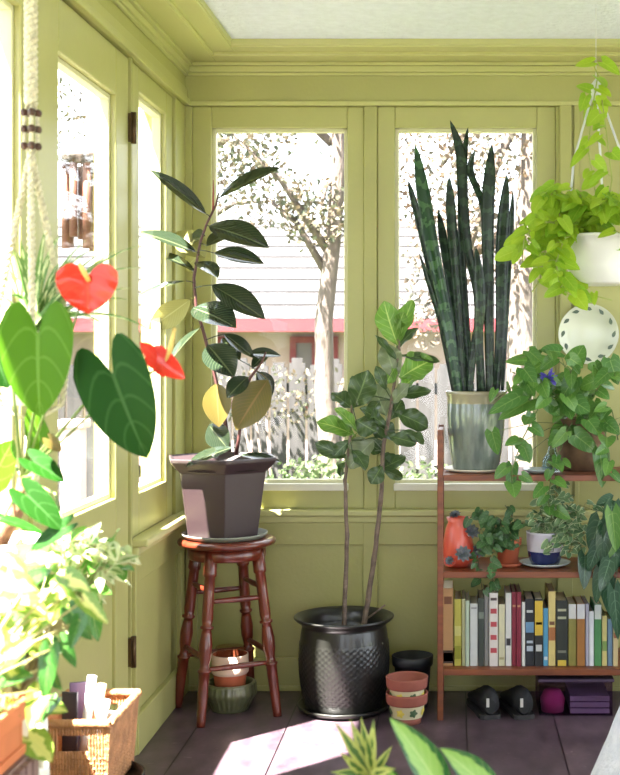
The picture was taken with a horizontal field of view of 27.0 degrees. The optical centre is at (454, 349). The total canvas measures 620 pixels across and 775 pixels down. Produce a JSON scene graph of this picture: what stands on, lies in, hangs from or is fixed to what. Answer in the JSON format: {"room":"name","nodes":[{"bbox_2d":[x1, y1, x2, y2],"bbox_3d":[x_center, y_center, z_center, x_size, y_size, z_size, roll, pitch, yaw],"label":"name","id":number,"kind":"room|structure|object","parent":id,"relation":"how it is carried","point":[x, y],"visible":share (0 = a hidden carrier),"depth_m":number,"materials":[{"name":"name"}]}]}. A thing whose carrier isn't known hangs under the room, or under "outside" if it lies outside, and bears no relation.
{"room":"sunroom","nodes":[
{"label":"sunroom","id":0,"kind":"room"},
{"bbox_2d":[0,0,186,755],"bbox_3d":[-1.087,0.080,1.643,0.134,2.440,6.725,0,0,0],"label":"wall","id":1,"kind":"structure","parent":0,"point":[156,596],"depth_m":4.33,"materials":[{"name":"green paint"}]},
{"bbox_2d":[0,0,27,531],"bbox_3d":[-1.100,-0.163,2.115,0.108,1.545,2.030,0,0,0],"label":"window","id":2,"kind":"structure","parent":1,"relation":"in","point":[12,157],"depth_m":3.06,"materials":[{"name":"clear glass"}]},
{"bbox_2d":[39,0,135,710],"bbox_3d":[-1.054,0.177,3.631,0.070,2.215,0.912,0,0,0],"label":"door","id":3,"kind":"structure","parent":1,"relation":"in","point":[68,44],"depth_m":3.85,"materials":[{"name":"green paint"}]},
{"bbox_2d":[69,0,189,105],"bbox_3d":[-1.024,-0.968,1.643,0.021,0.065,6.485,0,0,0],"label":"trim","id":4,"kind":"structure","parent":1,"relation":"attached to","point":[92,9],"depth_m":4.02,"materials":[{"name":"green paint"}]},
{"bbox_2d":[133,63,171,536],"bbox_3d":[-1.100,-0.163,4.407,0.108,1.545,0.625,0,0,0],"label":"window","id":5,"kind":"structure","parent":1,"relation":"in","point":[152,497],"depth_m":4.62,"materials":[{"name":"clear glass"}]},
{"bbox_2d":[132,510,185,554],"bbox_3d":[-1.015,0.634,4.485,0.062,0.052,0.800,0,0,0],"label":"sill","id":6,"kind":"structure","parent":1,"relation":"attached to","point":[158,532],"depth_m":4.29,"materials":[{"name":"green paint"}]},
{"bbox_2d":[137,662,188,754],"bbox_3d":[-1.024,1.238,1.631,0.020,0.125,6.463,0,0,0],"label":"baseboard","id":7,"kind":"structure","parent":1,"relation":"attached to","point":[162,702],"depth_m":4.35,"materials":[{"name":"green paint"}]},
{"bbox_2d":[111,0,619,75],"bbox_3d":[0.383,-1.096,1.643,2.834,0.092,6.485,0,0,0],"label":"trim","id":8,"kind":"structure","parent":1,"relation":"attached to","point":[188,33],"depth_m":4.75,"materials":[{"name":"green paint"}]},
{"bbox_2d":[294,605,393,714],"bbox_3d":[-0.402,1.125,4.620,0.362,0.327,0.362,0,0,0],"label":"planter","id":9,"kind":"object","parent":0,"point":[344,657],"depth_m":4.49,"materials":[{"name":"ceramic"}]},
{"bbox_2d":[134,691,619,774],"bbox_3d":[0.383,1.375,1.643,3.074,0.150,6.725,0,0,0],"label":"floor","id":10,"kind":"structure","parent":0,"point":[253,741],"depth_m":4.25,"materials":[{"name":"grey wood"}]},
{"bbox_2d":[2,754,38,774],"bbox_3d":[-0.835,0.995,1.904,0.240,0.610,0.592,0,0,0],"label":"stand","id":11,"kind":"object","parent":10,"relation":"on","point":[25,765],"visible":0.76,"depth_m":2.14,"materials":[{"name":"wood"}]},
{"bbox_2d":[0,550,107,774],"bbox_3d":[-0.748,0.526,1.949,0.398,0.355,0.602,0,0,0],"label":"plant","id":12,"kind":"object","parent":11,"relation":"on","point":[61,600],"visible":1,"depth_m":2.11,"materials":[{"name":"green plant"}]},
{"bbox_2d":[12,626,54,774],"bbox_3d":[-0.900,0.922,2.500,0.236,0.757,0.237,0,0,0],"label":"plant stand","id":13,"kind":"object","parent":10,"relation":"on","point":[44,768],"visible":0.09,"depth_m":2.53,"materials":[{"name":"white paint"}]},
{"bbox_2d":[10,522,140,736],"bbox_3d":[-0.779,0.586,2.559,0.348,0.486,0.350,0,0,0],"label":"variegated plant","id":14,"kind":"object","parent":13,"relation":"on","point":[99,563],"visible":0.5,"depth_m":2.46,"materials":[{"name":"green plant"}]},
{"bbox_2d":[0,262,184,618],"bbox_3d":[-0.765,0.189,2.428,0.513,0.706,0.220,0,0,26],"label":"anthurium","id":15,"kind":"object","parent":13,"relation":"on","point":[121,403],"visible":0.94,"depth_m":2.37,"materials":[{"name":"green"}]},
{"bbox_2d":[0,532,49,618],"bbox_3d":[-0.900,0.456,2.500,0.208,0.172,0.208,0,0,0],"label":"pot","id":16,"kind":"object","parent":15,"relation":"on","point":[7,542],"depth_m":2.47,"materials":[{"name":"white"}]},
{"bbox_2d":[125,761,144,774],"bbox_3d":[-0.887,1.169,3.120,0.250,0.262,0.250,0,0,0],"label":"stand","id":17,"kind":"object","parent":10,"relation":"on","point":[136,768],"visible":0.27,"depth_m":3.19,"materials":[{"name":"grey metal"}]},
{"bbox_2d":[48,688,141,774],"bbox_3d":[-0.896,0.959,3.120,0.199,0.189,0.292,0,0,0],"label":"wicker basket","id":18,"kind":"object","parent":17,"relation":"on","point":[112,753],"visible":0.71,"depth_m":2.99,"materials":[{"name":"brown wicker"}]},
{"bbox_2d":[62,691,77,771],"bbox_3d":[-0.930,0.932,3.079,0.040,0.212,0.006,0,0,11],"label":"magazine","id":19,"kind":"object","parent":18,"relation":"in","point":[69,699],"visible":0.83,"depth_m":3.08,"materials":[{"name":"grey paper"}]},
{"bbox_2d":[70,681,85,750],"bbox_3d":[-0.928,0.928,3.139,0.040,0.220,0.006,0,0,-17],"label":"magazine","id":20,"kind":"object","parent":18,"relation":"in","point":[80,687],"visible":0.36,"depth_m":3.14,"materials":[{"name":"purple paper"}]},
{"bbox_2d":[79,675,96,760],"bbox_3d":[-0.897,0.915,3.100,0.051,0.248,0.022,0,0,0],"label":"rolled paper","id":21,"kind":"object","parent":18,"relation":"in","point":[91,679],"visible":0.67,"depth_m":3.09,"materials":[{"name":"white paper"}]},
{"bbox_2d":[88,683,106,750],"bbox_3d":[-0.886,0.930,3.140,0.056,0.219,0.022,0,0,0],"label":"rolled paper","id":22,"kind":"object","parent":18,"relation":"in","point":[101,687],"visible":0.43,"depth_m":3.13,"materials":[{"name":"white paper"}]},
{"bbox_2d":[94,698,110,743],"bbox_3d":[-0.862,0.942,3.080,0.061,0.197,0.022,0,0,0],"label":"rolled paper","id":23,"kind":"object","parent":18,"relation":"in","point":[105,703],"visible":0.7,"depth_m":3.07,"materials":[{"name":"grey paper"}]},
{"bbox_2d":[107,711,114,718],"bbox_3d":[-0.844,0.959,3.100,0.041,0.160,0.022,0,0,0],"label":"rolled paper","id":24,"kind":"object","parent":18,"relation":"in","point":[110,713],"visible":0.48,"depth_m":3.09,"materials":[{"name":"white paper"}]},
{"bbox_2d":[175,534,281,727],"bbox_3d":[-0.820,0.988,4.585,0.351,0.628,0.351,0,0,-29],"label":"wooden stool","id":25,"kind":"object","parent":10,"relation":"on","point":[241,553],"visible":0.9,"depth_m":4.52,"materials":[{"name":"brown wood"}]},
{"bbox_2d":[181,528,267,542],"bbox_3d":[-0.828,0.664,4.585,0.308,0.018,0.308,0,0,0],"label":"saucer","id":26,"kind":"object","parent":25,"relation":"on","point":[262,532],"visible":0.44,"depth_m":4.46,"materials":[{"name":"grey ceramic"}]},
{"bbox_2d":[139,167,280,537],"bbox_3d":[-0.875,0.008,4.585,0.520,1.317,0.411,0,0,0],"label":"rubber plant","id":27,"kind":"object","parent":26,"relation":"on","point":[222,489],"visible":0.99,"depth_m":4.54,"materials":[{"name":"green plant"}]},
{"bbox_2d":[207,676,256,713],"bbox_3d":[-0.815,1.250,4.620,0.196,0.100,0.196,0,0,0],"label":"bowl","id":28,"kind":"object","parent":10,"relation":"on","point":[237,699],"visible":0.77,"depth_m":4.55,"materials":[{"name":"green ceramic"}]},
{"bbox_2d":[211,649,248,686],"bbox_3d":[-0.815,1.185,4.620,0.134,0.170,0.134,0,0,0],"label":"terracotta pot","id":29,"kind":"object","parent":28,"relation":"in","point":[237,677],"visible":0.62,"depth_m":4.57,"materials":[{"name":"ceramic"}]},
{"bbox_2d":[297,696,389,720],"bbox_3d":[-0.402,1.288,4.620,0.340,0.024,0.340,0,0,0],"label":"saucer","id":30,"kind":"object","parent":10,"relation":"on","point":[301,706],"visible":0.41,"depth_m":4.49,"materials":[{"name":"ceramic"}]},
{"bbox_2d":[294,300,439,714],"bbox_3d":[-0.349,0.554,4.590,0.483,1.468,0.362,0,0,29],"label":"fig","id":31,"kind":"object","parent":10,"relation":"on","point":[344,657],"visible":0.99,"depth_m":4.57,"materials":[{"name":"plant"}]},
{"bbox_2d":[386,689,427,725],"bbox_3d":[-0.168,1.247,4.455,0.148,0.106,0.148,0,0,0],"label":"pot","id":32,"kind":"object","parent":10,"relation":"on","point":[408,710],"visible":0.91,"depth_m":4.40,"materials":[{"name":"ceramic"}]},
{"bbox_2d":[386,671,427,696],"bbox_3d":[-0.168,1.192,4.455,0.148,0.106,0.148,0,0,0],"label":"pot","id":33,"kind":"object","parent":32,"relation":"in","point":[400,683],"visible":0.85,"depth_m":4.41,"materials":[{"name":"ceramic"}]},
{"bbox_2d":[392,650,432,707],"bbox_3d":[-0.155,1.206,4.660,0.152,0.187,0.152,0,0,0],"label":"pot","id":34,"kind":"object","parent":10,"relation":"on","point":[407,660],"visible":0.52,"depth_m":4.62,"materials":[{"name":"black plastic"}]},
{"bbox_2d":[466,685,500,719],"bbox_3d":[0.107,1.248,4.606,0.098,0.104,0.254,0,0,-14],"label":"shoe","id":35,"kind":"object","parent":10,"relation":"on","point":[483,701],"visible":1,"depth_m":4.49,"materials":[{"name":"black leather"}]},
{"bbox_2d":[499,685,533,719],"bbox_3d":[0.226,1.248,4.606,0.098,0.104,0.254,0,0,-14],"label":"shoe","id":36,"kind":"object","parent":10,"relation":"on","point":[517,701],"visible":0.98,"depth_m":4.50,"materials":[{"name":"black leather"}]},
{"bbox_2d":[437,424,619,720],"bbox_3d":[0.368,0.790,4.635,0.861,1.020,0.330,0,0,0],"label":"plant shelf","id":37,"kind":"object","parent":10,"relation":"on","point":[570,570],"visible":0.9,"depth_m":4.47,"materials":[{"name":"brown wood"}]},
{"bbox_2d":[443,579,452,665],"bbox_3d":[-0.025,0.983,4.614,0.036,0.274,0.181,0,0,0],"label":"book","id":38,"kind":"object","parent":37,"relation":"on","point":[447,585],"visible":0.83,"depth_m":4.52,"materials":[{"name":"beige paper"}]},
{"bbox_2d":[455,591,460,665],"bbox_3d":[0.010,1.002,4.615,0.024,0.236,0.181,0,0,0],"label":"book","id":39,"kind":"object","parent":37,"relation":"on","point":[457,593],"visible":1,"depth_m":4.53,"materials":[{"name":"yellow paper"}]},
{"bbox_2d":[443,510,482,567],"bbox_3d":[0.015,0.677,4.569,0.133,0.201,0.151,0,0,-38],"label":"succulents","id":40,"kind":"object","parent":37,"relation":"on","point":[458,546],"visible":0.91,"depth_m":4.54,"materials":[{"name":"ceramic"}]},
{"bbox_2d":[443,516,473,567],"bbox_3d":[0.011,0.690,4.585,0.120,0.177,0.120,0,0,0],"label":"jar","id":41,"kind":"object","parent":40,"relation":"on","point":[458,544],"depth_m":4.54,"materials":[{"name":"orange ceramic"}]},
{"bbox_2d":[462,589,464,665],"bbox_3d":[0.030,1.002,4.620,0.010,0.236,0.190,0,0,0],"label":"book","id":42,"kind":"object","parent":37,"relation":"on","point":[463,591],"visible":1,"depth_m":4.53,"materials":[{"name":"beige paper"}]},
{"bbox_2d":[465,591,468,665],"bbox_3d":[0.044,1.004,4.604,0.013,0.233,0.175,0,0,0],"label":"book","id":43,"kind":"object","parent":37,"relation":"on","point":[466,594],"visible":1,"depth_m":4.52,"materials":[{"name":"white paper"}]},
{"bbox_2d":[444,465,495,472],"bbox_3d":[0.076,0.432,4.630,0.234,0.013,0.234,0,0,0],"label":"saucer","id":44,"kind":"object","parent":37,"relation":"on","point":[449,468],"visible":0.44,"depth_m":4.53,"materials":[{"name":"beige ceramic"}]},
{"bbox_2d":[408,121,513,469],"bbox_3d":[0.023,-0.206,4.630,0.394,1.278,0.224,0,0,0],"label":"potted snake plant","id":45,"kind":"object","parent":44,"relation":"on","point":[468,418],"visible":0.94,"depth_m":4.59,"materials":[{"name":"green plant"}]},
{"bbox_2d":[470,595,477,665],"bbox_3d":[0.067,1.010,4.606,0.026,0.221,0.168,0,0,0],"label":"book","id":46,"kind":"object","parent":37,"relation":"on","point":[473,599],"visible":1,"depth_m":4.52,"materials":[{"name":"white paper"}]},
{"bbox_2d":[478,589,483,665],"bbox_3d":[0.093,1.000,4.609,0.020,0.241,0.179,0,0,0],"label":"book","id":47,"kind":"object","parent":37,"relation":"on","point":[480,592],"visible":0.96,"depth_m":4.52,"materials":[{"name":"grey paper"}]},
{"bbox_2d":[483,584,488,665],"bbox_3d":[0.112,0.991,4.613,0.014,0.258,0.177,0,0,0],"label":"book","id":48,"kind":"object","parent":37,"relation":"on","point":[486,598],"visible":0.88,"depth_m":4.52,"materials":[{"name":"grey paper"}]},
{"bbox_2d":[488,585,497,665],"bbox_3d":[0.137,0.991,4.596,0.030,0.260,0.156,0,0,0],"label":"book","id":49,"kind":"object","parent":37,"relation":"on","point":[493,596],"visible":0.91,"depth_m":4.52,"materials":[{"name":"white paper"}]},
{"bbox_2d":[498,597,504,665],"bbox_3d":[0.166,1.011,4.607,0.022,0.218,0.167,0,0,0],"label":"book","id":50,"kind":"object","parent":37,"relation":"on","point":[501,604],"visible":0.89,"depth_m":4.52,"materials":[{"name":"beige paper"}]},
{"bbox_2d":[504,585,510,665],"bbox_3d":[0.190,0.991,4.601,0.020,0.259,0.159,0,0,0],"label":"book","id":51,"kind":"object","parent":37,"relation":"on","point":[507,592],"visible":0.93,"depth_m":4.52,"materials":[{"name":"white paper"}]},
{"bbox_2d":[502,560,521,567],"bbox_3d":[0.191,0.771,4.600,0.110,0.013,0.110,0,0,0],"label":"saucer","id":52,"kind":"object","parent":37,"relation":"on","point":[519,564],"visible":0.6,"depth_m":4.55,"materials":[{"name":"ceramic"}]},
{"bbox_2d":[463,505,532,596],"bbox_3d":[0.168,0.713,4.532,0.226,0.329,0.167,0,0,-43],"label":"ivy","id":53,"kind":"object","parent":52,"relation":"on","point":[505,543],"visible":0.98,"depth_m":4.51,"materials":[{"name":"plant"}]},
{"bbox_2d":[497,537,521,563],"bbox_3d":[0.191,0.725,4.600,0.100,0.096,0.100,0,0,0],"label":"pot","id":54,"kind":"object","parent":52,"relation":"on","point":[509,555],"depth_m":4.56,"materials":[{"name":"ceramic"}]},
{"bbox_2d":[510,583,515,665],"bbox_3d":[0.210,0.990,4.611,0.014,0.262,0.175,0,0,0],"label":"book","id":55,"kind":"object","parent":37,"relation":"on","point":[512,586],"visible":0.94,"depth_m":4.52,"materials":[{"name":"paper"}]},
{"bbox_2d":[515,583,520,665],"bbox_3d":[0.227,0.989,4.602,0.016,0.263,0.170,0,0,0],"label":"book","id":56,"kind":"object","parent":37,"relation":"on","point":[517,587],"visible":0.91,"depth_m":4.52,"materials":[{"name":"red paper"}]},
{"bbox_2d":[521,594,524,665],"bbox_3d":[0.243,1.007,4.596,0.011,0.227,0.154,0,0,0],"label":"book","id":57,"kind":"object","parent":37,"relation":"on","point":[522,596],"visible":0.86,"depth_m":4.52,"materials":[{"name":"white paper"}]},
{"bbox_2d":[523,590,533,665],"bbox_3d":[0.265,1.002,4.606,0.030,0.237,0.168,0,0,0],"label":"book","id":58,"kind":"object","parent":37,"relation":"on","point":[528,596],"visible":0.93,"depth_m":4.52,"materials":[{"name":"black paper"}]},
{"bbox_2d":[532,591,542,665],"bbox_3d":[0.297,1.002,4.599,0.028,0.237,0.158,0,0,0],"label":"book","id":59,"kind":"object","parent":37,"relation":"on","point":[538,600],"visible":0.92,"depth_m":4.52,"materials":[{"name":"paper"}]},
{"bbox_2d":[522,467,555,473],"bbox_3d":[0.300,0.430,4.540,0.124,0.016,0.124,0,0,0],"label":"glass dish","id":60,"kind":"object","parent":37,"relation":"on","point":[533,470],"visible":0.78,"depth_m":4.56,"materials":[{"name":"grey"}]},
{"bbox_2d":[543,599,547,665],"bbox_3d":[0.322,1.018,4.611,0.017,0.204,0.175,0,0,0],"label":"book","id":61,"kind":"object","parent":37,"relation":"on","point":[545,608],"visible":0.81,"depth_m":4.52,"materials":[{"name":"blue paper"}]},
{"bbox_2d":[520,558,570,567],"bbox_3d":[0.325,0.770,4.600,0.184,0.016,0.184,0,0,0],"label":"saucer","id":62,"kind":"object","parent":37,"relation":"on","point":[526,561],"visible":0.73,"depth_m":4.56,"materials":[{"name":"grey ceramic"}]},
{"bbox_2d":[526,529,562,565],"bbox_3d":[0.325,0.713,4.600,0.138,0.119,0.138,0,0,0],"label":"pot","id":63,"kind":"object","parent":62,"relation":"on","point":[538,540],"depth_m":4.54,"materials":[{"name":"ceramic"}]},
{"bbox_2d":[526,481,603,565],"bbox_3d":[0.392,0.617,4.573,0.280,0.311,0.192,0,0,0],"label":"succulent","id":64,"kind":"object","parent":62,"relation":"on","point":[546,538],"visible":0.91,"depth_m":4.53,"materials":[{"name":"green plant"}]},
{"bbox_2d":[545,582,554,665],"bbox_3d":[0.344,0.989,4.616,0.024,0.264,0.184,0,0,0],"label":"book","id":65,"kind":"object","parent":37,"relation":"on","point":[549,589],"visible":0.9,"depth_m":4.52,"materials":[{"name":"beige paper"}]},
{"bbox_2d":[484,344,619,519],"bbox_3d":[0.374,0.283,4.562,0.543,0.609,0.395,0,0,0],"label":"potted plant","id":66,"kind":"object","parent":37,"relation":"on","point":[582,443],"visible":1,"depth_m":4.46,"materials":[{"name":"green plant"}]},
{"bbox_2d":[539,367,557,385],"bbox_3d":[0.326,0.150,4.522,0.073,0.180,0.198,0,0,0],"label":"flower","id":67,"kind":"object","parent":66,"relation":"on","point":[544,379],"depth_m":4.45,"materials":[{"name":"purple plant"}]},
{"bbox_2d":[554,417,604,471],"bbox_3d":[0.460,0.344,4.660,0.200,0.189,0.200,0,0,0],"label":"pot","id":68,"kind":"object","parent":66,"relation":"on","point":[581,461],"depth_m":4.58,"materials":[{"name":"brown ceramic"}]},
{"bbox_2d":[555,591,567,665],"bbox_3d":[0.379,1.005,4.614,0.040,0.232,0.186,0,0,0],"label":"book","id":69,"kind":"object","parent":37,"relation":"on","point":[561,602],"visible":0.89,"depth_m":4.52,"materials":[{"name":"grey paper"}]},
{"bbox_2d":[566,596,575,665],"bbox_3d":[0.417,1.010,4.601,0.028,0.220,0.153,0,0,0],"label":"book","id":70,"kind":"object","parent":37,"relation":"on","point":[571,602],"visible":0.86,"depth_m":4.52,"materials":[{"name":"paper"}]},
{"bbox_2d":[573,595,584,665],"bbox_3d":[0.447,1.010,4.598,0.027,0.221,0.157,0,0,0],"label":"book","id":71,"kind":"object","parent":37,"relation":"on","point":[580,605],"visible":0.89,"depth_m":4.52,"materials":[{"name":"orange paper"}]},
{"bbox_2d":[581,595,588,665],"bbox_3d":[0.469,1.010,4.602,0.011,0.220,0.158,0,0,0],"label":"book","id":72,"kind":"object","parent":37,"relation":"on","point":[583,597],"visible":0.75,"depth_m":4.52,"materials":[{"name":"white paper"}]},
{"bbox_2d":[588,602,593,665],"bbox_3d":[0.484,1.024,4.602,0.016,0.194,0.161,0,0,0],"label":"book","id":73,"kind":"object","parent":37,"relation":"on","point":[591,612],"visible":0.68,"depth_m":4.52,"materials":[{"name":"white paper"}]},
{"bbox_2d":[590,596,600,665],"bbox_3d":[0.507,1.011,4.600,0.024,0.218,0.158,0,0,0],"label":"book","id":74,"kind":"object","parent":37,"relation":"on","point":[596,607],"visible":0.8,"depth_m":4.52,"materials":[{"name":"green paper"}]},
{"bbox_2d":[578,493,619,638],"bbox_3d":[0.581,0.756,4.532,0.157,0.510,0.319,0,0,38],"label":"potted broadleaf","id":75,"kind":"object","parent":37,"relation":"on","point":[603,535],"visible":1,"depth_m":4.44,"materials":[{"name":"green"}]},
{"bbox_2d":[601,606,606,665],"bbox_3d":[0.531,1.032,4.615,0.017,0.177,0.184,0,0,0],"label":"book","id":76,"kind":"object","parent":37,"relation":"on","point":[603,614],"visible":0.71,"depth_m":4.52,"materials":[{"name":"yellow paper"}]},
{"bbox_2d":[604,611,611,665],"bbox_3d":[0.550,1.037,4.600,0.017,0.166,0.155,0,0,0],"label":"book","id":77,"kind":"object","parent":37,"relation":"on","point":[609,623],"visible":0.61,"depth_m":4.52,"materials":[{"name":"blue paper"}]},
{"bbox_2d":[612,626,617,665],"bbox_3d":[0.569,1.021,4.600,0.017,0.200,0.164,0,0,0],"label":"book","id":78,"kind":"object","parent":37,"relation":"on","point":[614,638],"visible":0.44,"depth_m":4.52,"materials":[{"name":"beige paper"}]},
{"bbox_2d":[536,675,613,681],"bbox_3d":[0.430,1.234,4.645,0.272,0.131,0.242,0,0,0],"label":"storage box","id":79,"kind":"object","parent":10,"relation":"on","point":[541,678],"visible":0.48,"depth_m":4.53,"materials":[{"name":"purple plastic"}]},
{"bbox_2d":[540,687,564,712],"bbox_3d":[0.350,1.254,4.580,0.090,0.079,0.090,0,0,0],"label":"bundle","id":80,"kind":"object","parent":79,"relation":"in","point":[552,699],"visible":1,"depth_m":4.55,"materials":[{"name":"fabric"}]},
{"bbox_2d":[565,682,608,712],"bbox_3d":[0.480,1.263,4.640,0.140,0.062,0.200,0,0,0],"label":"folded papers","id":81,"kind":"object","parent":79,"relation":"in","point":[581,697],"visible":0.95,"depth_m":4.55,"materials":[{"name":"purple paper"}]},
{"bbox_3d":[-0.010,1.153,2.150,0.540,0.295,0.400,0,0,0],"label":"table","id":82,"kind":"object","parent":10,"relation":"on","visible":0},
{"bbox_2d":[331,718,394,774],"bbox_3d":[-0.147,0.815,2.150,0.144,0.379,0.144,0,0,0],"label":"dracaena","id":83,"kind":"object","parent":82,"relation":"on","point":[362,751],"visible":1,"depth_m":2.15,"materials":[{"name":"plant"}]},
{"bbox_2d":[384,718,495,774],"bbox_3d":[0.005,0.800,2.113,0.238,0.407,0.168,0,0,-20],"label":"potted dieffenbachia","id":84,"kind":"object","parent":82,"relation":"on","point":[423,757],"visible":0.94,"depth_m":2.08,"materials":[{"name":"plant"}]},
{"bbox_2d":[185,76,619,657],"bbox_3d":[0.383,0.080,4.935,3.074,2.440,0.140,0,0,0],"label":"wall","id":85,"kind":"structure","parent":0,"point":[305,562],"depth_m":4.88,"materials":[{"name":"green paint"}]},
{"bbox_2d":[193,107,363,507],"bbox_3d":[-0.678,-0.163,4.942,0.659,1.545,0.126,0,0,0],"label":"window","id":86,"kind":"structure","parent":85,"relation":"in","point":[207,121],"depth_m":4.90,"materials":[{"name":"green paint"}]},
{"bbox_2d":[189,657,619,690],"bbox_3d":[0.383,1.238,4.870,2.834,0.125,0.030,0,0,0],"label":"baseboard","id":87,"kind":"structure","parent":85,"relation":"attached to","point":[287,667],"depth_m":4.86,"materials":[{"name":"green paint"}]},
{"bbox_2d":[189,101,619,105],"bbox_3d":[0.383,-0.944,4.880,2.834,0.017,0.013,0,0,0],"label":"trim","id":88,"kind":"structure","parent":85,"relation":"attached to","point":[192,103],"depth_m":4.87,"materials":[{"name":"green paint"}]},
{"bbox_2d":[259,508,602,522],"bbox_3d":[0.383,0.634,4.869,2.834,0.052,0.057,0,0,0],"label":"sill","id":89,"kind":"structure","parent":85,"relation":"attached to","point":[267,515],"depth_m":4.86,"materials":[{"name":"green paint"}]},
{"bbox_2d":[377,107,555,507],"bbox_3d":[0.044,-0.163,4.942,0.686,1.545,0.126,0,0,0],"label":"window","id":90,"kind":"structure","parent":85,"relation":"in","point":[391,121],"depth_m":4.90,"materials":[{"name":"green paint"}]},
{"bbox_2d":[558,304,618,363],"bbox_3d":[0.507,-0.061,4.851,0.230,0.230,0.022,0,0,0],"label":"decorative plate","id":91,"kind":"object","parent":85,"relation":"attached to","point":[595,328],"visible":0.87,"depth_m":4.85,"materials":[{"name":"white ceramic"}]},
{"bbox_2d":[204,0,619,38],"bbox_3d":[0.383,-1.220,1.643,3.074,0.160,6.725,0,0,0],"label":"ceiling","id":92,"kind":"structure","parent":0,"point":[241,19],"depth_m":4.38,"materials":[{"name":"white paint"}]},
{"bbox_2d":[0,0,68,494],"bbox_3d":[-0.871,-0.406,2.620,0.123,1.478,0.123,0,0,25],"label":"macrame hanger","id":93,"kind":"object","parent":92,"relation":"hanging from","point":[31,179],"visible":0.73,"depth_m":2.61,"materials":[{"name":"beige fabric"}]},
{"bbox_2d":[0,232,149,405],"bbox_3d":[-0.796,-0.070,2.635,0.357,0.364,0.168,0,0,0],"label":"spider plant","id":94,"kind":"object","parent":93,"relation":"hanging from","point":[18,280],"visible":0.34,"depth_m":2.62,"materials":[{"name":"green plant"}]},
{"bbox_2d":[494,55,619,309],"bbox_3d":[0.393,-0.632,4.198,0.534,1.015,0.369,0,0,0],"label":"pothos","id":95,"kind":"object","parent":92,"relation":"hanging from","point":[584,241],"visible":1,"depth_m":4.13,"materials":[{"name":"green plant"}]},
{"bbox_2d":[568,232,619,285],"bbox_3d":[0.492,-0.299,4.250,0.266,0.164,0.266,0,0,0],"label":"pot","id":96,"kind":"object","parent":95,"relation":"on","point":[597,255],"depth_m":4.14,"materials":[{"name":"white ceramic"}]},
{"bbox_3d":[-1.372,-1.479,5.210,0.454,0.573,0.439,0,0,0],"label":"bracket","id":97,"kind":"object","parent":92,"relation":"attached to","visible":0},
{"bbox_2d":[58,85,93,251],"bbox_3d":[-1.590,-1.091,5.420,0.200,1.334,0.200,0,0,0],"label":"wind chime","id":98,"kind":"object","parent":97,"relation":"hanging from","point":[77,181],"visible":0.86,"depth_m":5.37,"materials":[{"name":"orange wood"}]},
{"bbox_3d":[0.650,1.130,3.300,0.410,0.340,0.410,0,0,0],"label":"ottoman","id":99,"kind":"object","parent":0,"visible":0},
{"bbox_2d":[590,706,619,774],"bbox_3d":[0.651,1.073,3.300,0.710,0.393,0.711,0,0,0],"label":"throw blanket","id":100,"kind":"object","parent":99,"relation":"on","point":[608,761],"visible":1,"depth_m":3.29,"materials":[{"name":"white fabric"}]},
{"label":"outside","id":101,"kind":"structure","parent":0,"visible":0},
{"bbox_3d":[0.000,1.950,14.000,50.000,0.100,52.000,0,0,0],"label":"ground","id":102,"kind":"structure","parent":101,"visible":0},
{"bbox_2d":[58,75,86,173],"bbox_3d":[-3.446,-0.346,10.292,1.064,4.518,0.817,0,0,28],"label":"tree","id":103,"kind":"object","parent":102,"relation":"on","point":[77,117],"visible":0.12,"depth_m":10.32,"materials":[{"name":"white plant"}]},
{"bbox_2d":[58,419,90,508],"bbox_3d":[-2.200,1.150,7.350,0.160,1.500,0.160,0,0,0],"label":"porch post","id":104,"kind":"object","parent":102,"relation":"on","point":[73,454],"visible":0.44,"depth_m":7.29,"materials":[{"name":"white paint"}]},
{"bbox_2d":[217,133,314,235],"bbox_3d":[-2.120,-0.294,11.983,1.605,4.415,0.973,0,0,0],"label":"tree","id":105,"kind":"object","parent":102,"relation":"on","point":[230,205],"visible":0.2,"depth_m":11.98,"materials":[{"name":"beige plant"}]},
{"bbox_2d":[139,107,399,478],"bbox_3d":[-1.321,-0.198,8.615,2.062,4.212,1.135,0,0,-13],"label":"tree","id":106,"kind":"object","parent":102,"relation":"on","point":[330,244],"visible":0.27,"depth_m":8.55,"materials":[{"name":"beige plant"}]},
{"bbox_2d":[217,364,343,475],"bbox_3d":[-1.341,1.006,9.797,1.476,1.799,0.285,0,0,0],"label":"shrub","id":107,"kind":"object","parent":102,"relation":"on","point":[298,393],"visible":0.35,"depth_m":9.80,"materials":[{"name":"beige plant"}]},
{"bbox_2d":[58,358,513,503],"bbox_3d":[-0.250,0.956,10.024,7.900,1.789,0.072,0,0,0],"label":"picket fence","id":108,"kind":"object","parent":102,"relation":"on","point":[426,403],"visible":0.08,"depth_m":9.99,"materials":[{"name":"white wood"}]},
{"bbox_2d":[58,218,514,482],"bbox_3d":[-0.950,0.037,15.930,9.700,3.727,4.140,0,0,0],"label":"neighbouring house","id":109,"kind":"structure","parent":102,"relation":"on","point":[286,286],"depth_m":14.44,"materials":[{"name":"wood"}]},
{"bbox_2d":[266,453,343,478],"bbox_3d":[-0.842,1.275,8.006,0.811,1.260,0.545,0,0,19],"label":"shrub","id":110,"kind":"object","parent":102,"relation":"on","point":[327,474],"visible":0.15,"depth_m":7.96,"materials":[{"name":"green plant"}]},
{"bbox_2d":[399,456,450,478],"bbox_3d":[-0.147,1.296,8.204,0.808,1.218,0.528,0,0,0],"label":"shrub","id":111,"kind":"object","parent":102,"relation":"on","point":[429,471],"visible":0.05,"depth_m":8.20,"materials":[{"name":"green plant"}]},
{"bbox_2d":[399,133,531,466],"bbox_3d":[0.033,-0.298,8.236,1.016,4.417,1.475,0,0,-38],"label":"tree","id":112,"kind":"object","parent":102,"relation":"on","point":[519,338],"visible":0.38,"depth_m":8.13,"materials":[{"name":"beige plant"}]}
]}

